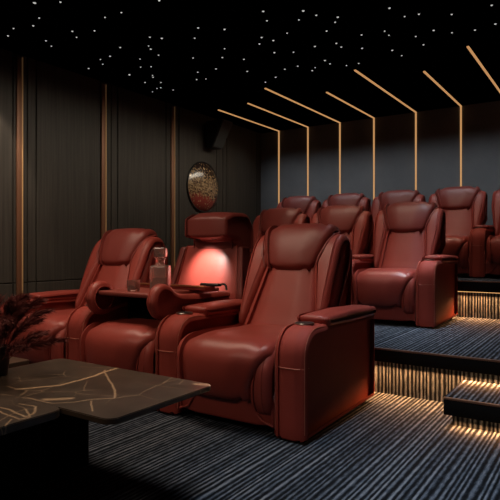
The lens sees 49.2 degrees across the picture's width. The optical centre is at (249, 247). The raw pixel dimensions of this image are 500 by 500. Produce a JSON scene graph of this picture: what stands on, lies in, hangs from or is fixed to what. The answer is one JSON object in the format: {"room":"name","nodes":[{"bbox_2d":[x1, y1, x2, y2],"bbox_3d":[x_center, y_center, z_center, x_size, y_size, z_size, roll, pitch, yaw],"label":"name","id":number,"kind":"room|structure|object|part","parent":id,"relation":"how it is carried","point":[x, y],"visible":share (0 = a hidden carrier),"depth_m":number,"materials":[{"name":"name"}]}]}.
{"room":"home theater","nodes":[
{"label":"home theater","id":0,"kind":"room"},
{"bbox_2d":[0,48,260,304],"bbox_3d":[-2.456,-0.420,5.108,0.100,2.940,9.400,0,0,34],"label":"wall","id":1,"kind":"structure","parent":0,"point":[62,107],"depth_m":6.03,"materials":[{"name":"brown wood"}]},
{"bbox_2d":[16,56,22,296],"bbox_3d":[-2.243,-0.405,5.314,0.032,2.910,0.060,0,0,34],"label":"trim","id":2,"kind":"structure","parent":1,"relation":"attached to","point":[19,60],"depth_m":5.30,"materials":[{"name":"brown metal"}]},
{"bbox_2d":[101,83,106,238],"bbox_3d":[-1.660,-0.405,6.194,0.032,2.910,0.060,0,0,34],"label":"trim","id":3,"kind":"structure","parent":1,"relation":"attached to","point":[103,86],"depth_m":6.18,"materials":[{"name":"brown metal"}]},
{"bbox_2d":[171,106,174,276],"bbox_3d":[-1.013,-0.405,7.169,0.032,2.910,0.060,0,0,34],"label":"trim","id":4,"kind":"structure","parent":1,"relation":"attached to","point":[172,107],"depth_m":7.15,"materials":[{"name":"brown metal"}]},
{"bbox_2d":[187,161,218,212],"bbox_3d":[-0.620,-0.860,7.682,0.113,0.724,0.724,0,0,34],"label":"wall decoration","id":5,"kind":"object","parent":1,"relation":"attached to","point":[202,180],"visible":1,"depth_m":7.59,"materials":[{"name":"gold metal"}]},
{"bbox_2d":[206,119,232,149],"bbox_3d":[-0.456,-1.595,7.705,0.365,0.370,0.260,0,0,34],"label":"wall speaker","id":6,"kind":"object","parent":1,"relation":"attached to","point":[217,131],"visible":1,"depth_m":7.62,"materials":[{"name":"black plastic"}]},
{"bbox_2d":[214,120,232,147],"bbox_3d":[-0.381,-1.595,7.655,0.185,0.341,0.230,0,0,34],"label":"grille","id":7,"kind":"object","parent":6,"relation":"attached to","point":[222,128],"depth_m":7.61,"materials":[{"name":"grey fabric"}]},
{"bbox_2d":[0,0,499,132],"bbox_3d":[0.677,-1.940,3.030,7.620,0.100,9.600,0,0,34],"label":"ceiling","id":8,"kind":"structure","parent":0,"point":[444,55],"depth_m":5.17,"materials":[{"name":"black paint"}]},
{"bbox_2d":[467,46,499,92],"bbox_3d":[2.650,-0.779,6.033,0.021,2.226,2.218,0,0,34],"label":"light strip","id":9,"kind":"object","parent":8,"relation":"attached to","point":[468,47],"visible":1,"depth_m":5.68,"materials":[{"name":"gold metal"}]},
{"bbox_2d":[41,392,499,499],"bbox_3d":[0.677,1.100,3.030,7.620,0.100,9.600,0,0,34],"label":"floor","id":10,"kind":"structure","parent":0,"point":[388,446],"depth_m":2.72,"materials":[{"name":"carpet"}]},
{"bbox_2d":[9,356,28,367],"bbox_3d":[-1.728,0.870,3.311,0.560,0.360,0.510,0,0,34],"label":"side table","id":11,"kind":"object","parent":10,"relation":"on","point":[14,361],"visible":0.58,"depth_m":3.33,"materials":[{"name":"stone"}]},
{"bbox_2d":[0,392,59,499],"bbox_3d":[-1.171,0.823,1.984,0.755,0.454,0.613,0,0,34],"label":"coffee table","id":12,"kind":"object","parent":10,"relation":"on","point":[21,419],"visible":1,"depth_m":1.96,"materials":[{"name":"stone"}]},
{"bbox_2d":[0,228,167,367],"bbox_3d":[-1.347,0.435,4.628,1.106,1.231,1.241,0,0,34],"label":"recliner","id":13,"kind":"object","parent":10,"relation":"on","point":[121,255],"visible":0.46,"depth_m":4.71,"materials":[{"name":"leather"}]},
{"bbox_3d":[-1.729,0.737,4.857,0.200,0.609,1.043,0,0,34],"label":"armrest","id":14,"kind":"part","parent":13,"relation":"part of","materials":[{"name":"leather"}]},
{"bbox_2d":[5,308,75,362],"bbox_3d":[-1.466,0.697,4.455,0.660,0.362,0.822,0,0,34],"label":"seat cushion","id":15,"kind":"object","parent":13,"relation":"on","point":[56,322],"depth_m":4.06,"materials":[{"name":"leather"}]},
{"bbox_3d":[-0.987,0.737,4.365,0.200,0.609,1.043,0,0,34],"label":"armrest","id":16,"kind":"part","parent":13,"relation":"part of","materials":[{"name":"leather"}]},
{"bbox_2d":[79,264,129,306],"bbox_3d":[-1.206,0.294,4.840,0.570,0.666,0.428,0,0,34],"label":"cushion","id":17,"kind":"object","parent":13,"relation":"on","point":[117,275],"depth_m":4.83,"materials":[{"name":"leather"}]},
{"bbox_3d":[-1.146,0.331,4.931,0.680,0.798,0.514,0,0,34],"label":"backrest","id":18,"kind":"part","parent":13,"relation":"part of","materials":[{"name":"leather"}]},
{"bbox_2d":[0,359,210,482],"bbox_3d":[-0.760,0.825,2.442,1.055,0.450,0.600,0,0,34],"label":"coffee table","id":19,"kind":"object","parent":10,"relation":"on","point":[83,392],"visible":0.84,"depth_m":2.42,"materials":[{"name":"stone"}]},
{"bbox_2d":[0,344,9,375],"bbox_3d":[-1.192,0.531,2.590,0.098,0.137,0.098,0,0,34],"label":"vase","id":20,"kind":"object","parent":19,"relation":"on","point":[4,364],"visible":0.76,"depth_m":2.56,"materials":[{"name":"black"}]},
{"bbox_2d":[0,292,67,359],"bbox_3d":[-1.177,0.382,2.586,0.641,0.397,0.607,0,0,-5],"label":"bouquet","id":21,"kind":"object","parent":20,"relation":"in","point":[16,306],"visible":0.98,"depth_m":2.58,"materials":[{"name":"red plant"}]},
{"bbox_2d":[80,212,252,413],"bbox_3d":[-0.516,0.382,4.079,0.895,1.337,1.244,0,0,34],"label":"recliner","id":22,"kind":"object","parent":10,"relation":"on","point":[159,317],"visible":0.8,"depth_m":3.85,"materials":[{"name":"leather"}]},
{"bbox_2d":[80,317,160,370],"bbox_3d":[-0.724,0.697,3.964,0.660,0.362,0.822,0,0,34],"label":"seat cushion","id":23,"kind":"object","parent":22,"relation":"on","point":[129,343],"depth_m":3.62,"materials":[{"name":"leather"}]},
{"bbox_2d":[127,280,139,291],"bbox_3d":[-0.815,0.263,3.822,0.072,0.078,0.072,0,0,19],"label":"glass tumbler","id":24,"kind":"object","parent":22,"relation":"on","point":[132,285],"visible":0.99,"depth_m":3.79,"materials":[{"name":"brown"}]},
{"bbox_2d":[85,281,229,320],"bbox_3d":[-0.658,0.393,4.038,0.678,0.314,0.867,0,0,34],"label":"tray","id":25,"kind":"object","parent":22,"relation":"on","point":[160,301],"depth_m":3.88,"materials":[{"name":"red leather"}]},
{"bbox_2d":[150,248,170,288],"bbox_3d":[-0.621,0.150,3.789,0.121,0.303,0.121,0,0,9],"label":"decanter","id":26,"kind":"object","parent":22,"relation":"on","point":[160,273],"visible":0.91,"depth_m":3.74,"materials":[{"name":"clear glass"}]},
{"bbox_3d":[-0.622,0.345,4.582,0.119,0.710,0.336,0,0,34],"label":"frame","id":27,"kind":"part","parent":22,"relation":"part of","materials":[{"name":"leather"}]},
{"bbox_3d":[-0.246,0.737,3.873,0.200,0.609,1.043,0,0,34],"label":"armrest","id":28,"kind":"part","parent":22,"relation":"part of","materials":[{"name":"leather"}]},
{"bbox_3d":[-0.372,0.338,4.378,0.650,0.725,0.302,0,0,34],"label":"lit panel","id":29,"kind":"part","parent":22,"relation":"part of","materials":[{"name":"leather"}]},
{"bbox_2d":[200,283,227,289],"bbox_3d":[-0.253,0.272,3.905,0.243,0.050,0.044,0,0,34],"label":"handset","id":30,"kind":"object","parent":22,"relation":"on","point":[201,284],"visible":1,"depth_m":3.89,"materials":[{"name":"black plastic"}]},
{"bbox_3d":[-0.088,0.345,4.228,0.119,0.710,0.336,0,0,34],"label":"frame","id":31,"kind":"part","parent":22,"relation":"part of","materials":[{"name":"leather"}]},
{"bbox_2d":[177,223,375,441],"bbox_3d":[0.220,0.435,3.589,0.905,1.231,1.241,0,0,34],"label":"recliner","id":32,"kind":"object","parent":10,"relation":"on","point":[298,358],"visible":0.97,"depth_m":3.30,"materials":[{"name":"leather"}]},
{"bbox_3d":[-0.384,0.938,3.350,0.133,0.114,0.014,0,0,38],"label":"kick trim","id":33,"kind":"part","parent":32,"relation":"part of","materials":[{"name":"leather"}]},
{"bbox_2d":[177,323,284,400],"bbox_3d":[0.018,0.697,3.472,0.660,0.362,0.822,0,0,34],"label":"seat cushion","id":34,"kind":"object","parent":32,"relation":"on","point":[237,361],"depth_m":3.13,"materials":[{"name":"leather"}]},
{"bbox_3d":[0.068,0.938,3.050,0.133,0.114,0.014,0,0,29],"label":"kick trim","id":35,"kind":"part","parent":32,"relation":"part of","materials":[{"name":"leather"}]},
{"bbox_2d":[244,266,314,325],"bbox_3d":[0.277,0.294,3.857,0.570,0.666,0.428,0,0,34],"label":"cushion","id":36,"kind":"object","parent":32,"relation":"on","point":[274,295],"depth_m":3.79,"materials":[{"name":"leather"}]},
{"bbox_3d":[0.496,0.737,3.381,0.200,0.609,1.043,0,0,34],"label":"armrest","id":37,"kind":"part","parent":32,"relation":"part of","materials":[{"name":"leather"}]},
{"bbox_3d":[0.337,0.331,3.947,0.680,0.798,0.514,0,0,34],"label":"backrest","id":38,"kind":"part","parent":32,"relation":"part of","materials":[{"name":"leather"}]},
{"bbox_2d":[374,316,499,401],"bbox_3d":[2.210,0.881,5.342,7.420,0.338,3.852,0,0,34],"label":"platform","id":39,"kind":"object","parent":10,"relation":"on","point":[411,360],"visible":0.23,"depth_m":3.88,"materials":[{"name":"carpet"}]},
{"bbox_2d":[251,208,309,254],"bbox_3d":[0.178,0.114,6.303,0.969,1.200,1.042,0,0,34],"label":"recliner","id":40,"kind":"object","parent":39,"relation":"on","point":[268,218],"visible":0.17,"depth_m":6.52,"materials":[{"name":"leather"}]},
{"bbox_2d":[310,205,373,304],"bbox_3d":[0.884,0.114,5.835,0.835,1.200,1.042,0,0,34],"label":"recliner","id":41,"kind":"object","parent":39,"relation":"on","point":[355,222],"visible":0.27,"depth_m":5.97,"materials":[{"name":"leather"}]},
{"bbox_2d":[342,231,351,249],"bbox_3d":[0.946,-0.023,6.051,0.499,0.649,0.359,0,0,34],"label":"cushion","id":42,"kind":"object","parent":41,"relation":"on","point":[348,233],"depth_m":5.95,"materials":[{"name":"leather"}]},
{"bbox_3d":[1.143,0.409,5.643,0.175,0.594,0.876,0,0,34],"label":"armrest","id":43,"kind":"part","parent":41,"relation":"part of","materials":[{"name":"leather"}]},
{"bbox_3d":[0.996,0.013,6.127,0.680,0.778,0.432,0,0,34],"label":"backrest","id":44,"kind":"part","parent":41,"relation":"part of","materials":[{"name":"leather"}]},
{"bbox_2d":[353,202,458,327],"bbox_3d":[1.534,0.114,5.404,0.835,1.200,1.042,0,0,34],"label":"recliner","id":45,"kind":"object","parent":39,"relation":"on","point":[410,279],"visible":0.98,"depth_m":5.22,"materials":[{"name":"leather"}]},
{"bbox_2d":[353,268,415,306],"bbox_3d":[1.378,0.370,5.296,0.578,0.353,0.690,0,0,34],"label":"seat cushion","id":46,"kind":"object","parent":45,"relation":"on","point":[376,287],"depth_m":5.01,"materials":[{"name":"leather"}]},
{"bbox_2d":[378,229,424,268],"bbox_3d":[1.596,-0.023,5.620,0.499,0.649,0.359,0,0,34],"label":"cushion","id":47,"kind":"object","parent":45,"relation":"on","point":[397,248],"depth_m":5.56,"materials":[{"name":"leather"}]},
{"bbox_3d":[1.793,0.409,5.212,0.175,0.594,0.876,0,0,34],"label":"armrest","id":48,"kind":"part","parent":45,"relation":"part of","materials":[{"name":"leather"}]},
{"bbox_3d":[1.647,0.013,5.696,0.680,0.778,0.432,0,0,34],"label":"backrest","id":49,"kind":"part","parent":45,"relation":"part of","materials":[{"name":"leather"}]},
{"bbox_2d":[456,273,499,318],"bbox_3d":[2.791,0.523,6.218,7.420,0.382,1.752,0,0,34],"label":"platform","id":50,"kind":"object","parent":39,"relation":"on","point":[471,303],"visible":0.22,"depth_m":5.56,"materials":[{"name":"carpet"}]},
{"bbox_2d":[277,196,321,219],"bbox_3d":[0.536,-0.220,7.839,0.938,1.108,0.992,0,0,34],"label":"recliner","id":51,"kind":"object","parent":50,"relation":"on","point":[309,205],"visible":0.12,"depth_m":7.98,"materials":[{"name":"leather"}]},
{"bbox_2d":[322,193,370,211],"bbox_3d":[1.220,-0.220,7.386,0.808,1.108,0.992,0,0,34],"label":"recliner","id":52,"kind":"object","parent":50,"relation":"on","point":[356,199],"visible":0.07,"depth_m":7.59,"materials":[{"name":"leather"}]},
{"bbox_2d":[370,190,425,253],"bbox_3d":[1.849,-0.220,6.969,0.808,1.108,0.992,0,0,34],"label":"recliner","id":53,"kind":"object","parent":50,"relation":"on","point":[395,196],"visible":0.13,"depth_m":7.22,"materials":[{"name":"leather"}]},
{"bbox_2d":[428,186,494,277],"bbox_3d":[2.478,-0.220,6.552,0.808,1.108,0.992,0,0,34],"label":"recliner","id":54,"kind":"object","parent":50,"relation":"on","point":[465,207],"visible":0.7,"depth_m":6.58,"materials":[{"name":"leather"}]},
{"bbox_2d":[442,235,468,255],"bbox_3d":[2.329,0.016,6.450,0.560,0.326,0.657,0,0,34],"label":"seat cushion","id":55,"kind":"object","parent":54,"relation":"on","point":[456,245],"depth_m":6.11,"materials":[{"name":"leather"}]},
{"bbox_2d":[443,207,472,235],"bbox_3d":[2.537,-0.346,6.758,0.483,0.599,0.342,0,0,34],"label":"cushion","id":56,"kind":"object","parent":54,"relation":"on","point":[459,220],"depth_m":6.66,"materials":[{"name":"leather"}]},
{"bbox_3d":[2.730,0.052,6.366,0.170,0.548,0.834,0,0,34],"label":"armrest","id":57,"kind":"part","parent":54,"relation":"part of","materials":[{"name":"leather"}]},
{"bbox_3d":[2.585,-0.313,6.830,0.658,0.718,0.411,0,0,34],"label":"backrest","id":58,"kind":"part","parent":54,"relation":"part of","materials":[{"name":"leather"}]},
{"bbox_2d":[486,189,499,274],"bbox_3d":[3.107,-0.220,6.135,0.808,1.108,0.992,0,0,34],"label":"recliner","id":59,"kind":"object","parent":50,"relation":"on","point":[492,242],"visible":1,"depth_m":5.95,"materials":[{"name":"leather"}]},
{"bbox_2d":[486,235,499,263],"bbox_3d":[2.958,0.016,6.033,0.560,0.326,0.657,0,0,34],"label":"seat cushion","id":60,"kind":"object","parent":59,"relation":"on","point":[492,242],"depth_m":5.90,"materials":[{"name":"leather"}]},
{"bbox_2d":[443,379,499,432],"bbox_3d":[2.709,0.963,2.480,3.425,0.174,0.532,0,0,34],"label":"step","id":61,"kind":"structure","parent":10,"relation":"on","point":[471,404],"depth_m":3.17,"materials":[{"name":"carpet"}]},
{"bbox_2d":[261,101,499,225],"bbox_3d":[3.302,-0.420,6.989,7.620,2.940,0.100,0,0,34],"label":"wall","id":62,"kind":"structure","parent":0,"point":[438,130],"depth_m":7.79,"materials":[{"name":"grey paint"}]},
{"bbox_2d":[218,109,279,203],"bbox_3d":[0.018,-0.779,8.130,0.021,2.226,1.632,0,0,34],"label":"light strip","id":63,"kind":"object","parent":62,"relation":"attached to","point":[218,109],"visible":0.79,"depth_m":8.80,"materials":[{"name":"gold metal"}]},
{"bbox_2d":[247,103,308,195],"bbox_3d":[0.439,-0.779,7.815,0.021,2.226,1.692,0,0,34],"label":"light strip","id":64,"kind":"object","parent":62,"relation":"attached to","point":[247,103],"visible":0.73,"depth_m":8.51,"materials":[{"name":"gold metal"}]},
{"bbox_2d":[264,88,340,193],"bbox_3d":[0.767,-0.779,7.333,0.021,2.226,2.132,0,0,34],"label":"light strip","id":65,"kind":"object","parent":62,"relation":"attached to","point":[264,88],"visible":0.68,"depth_m":8.21,"materials":[{"name":"gold metal"}]},
{"bbox_2d":[326,92,374,199],"bbox_3d":[1.364,-0.779,7.268,0.021,2.226,1.582,0,0,34],"label":"light strip","id":66,"kind":"object","parent":62,"relation":"attached to","point":[326,92],"visible":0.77,"depth_m":7.91,"materials":[{"name":"gold metal"}]},
{"bbox_2d":[354,70,416,189],"bbox_3d":[1.710,-0.779,6.688,0.021,2.226,2.166,0,0,34],"label":"light strip","id":67,"kind":"object","parent":62,"relation":"attached to","point":[356,71],"visible":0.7,"depth_m":7.58,"materials":[{"name":"gold metal"}]},
{"bbox_2d":[423,71,461,185],"bbox_3d":[2.332,-0.779,6.545,0.021,2.226,1.716,0,0,34],"label":"light strip","id":68,"kind":"object","parent":62,"relation":"attached to","point":[424,72],"visible":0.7,"depth_m":7.24,"materials":[{"name":"gold metal"}]}
]}

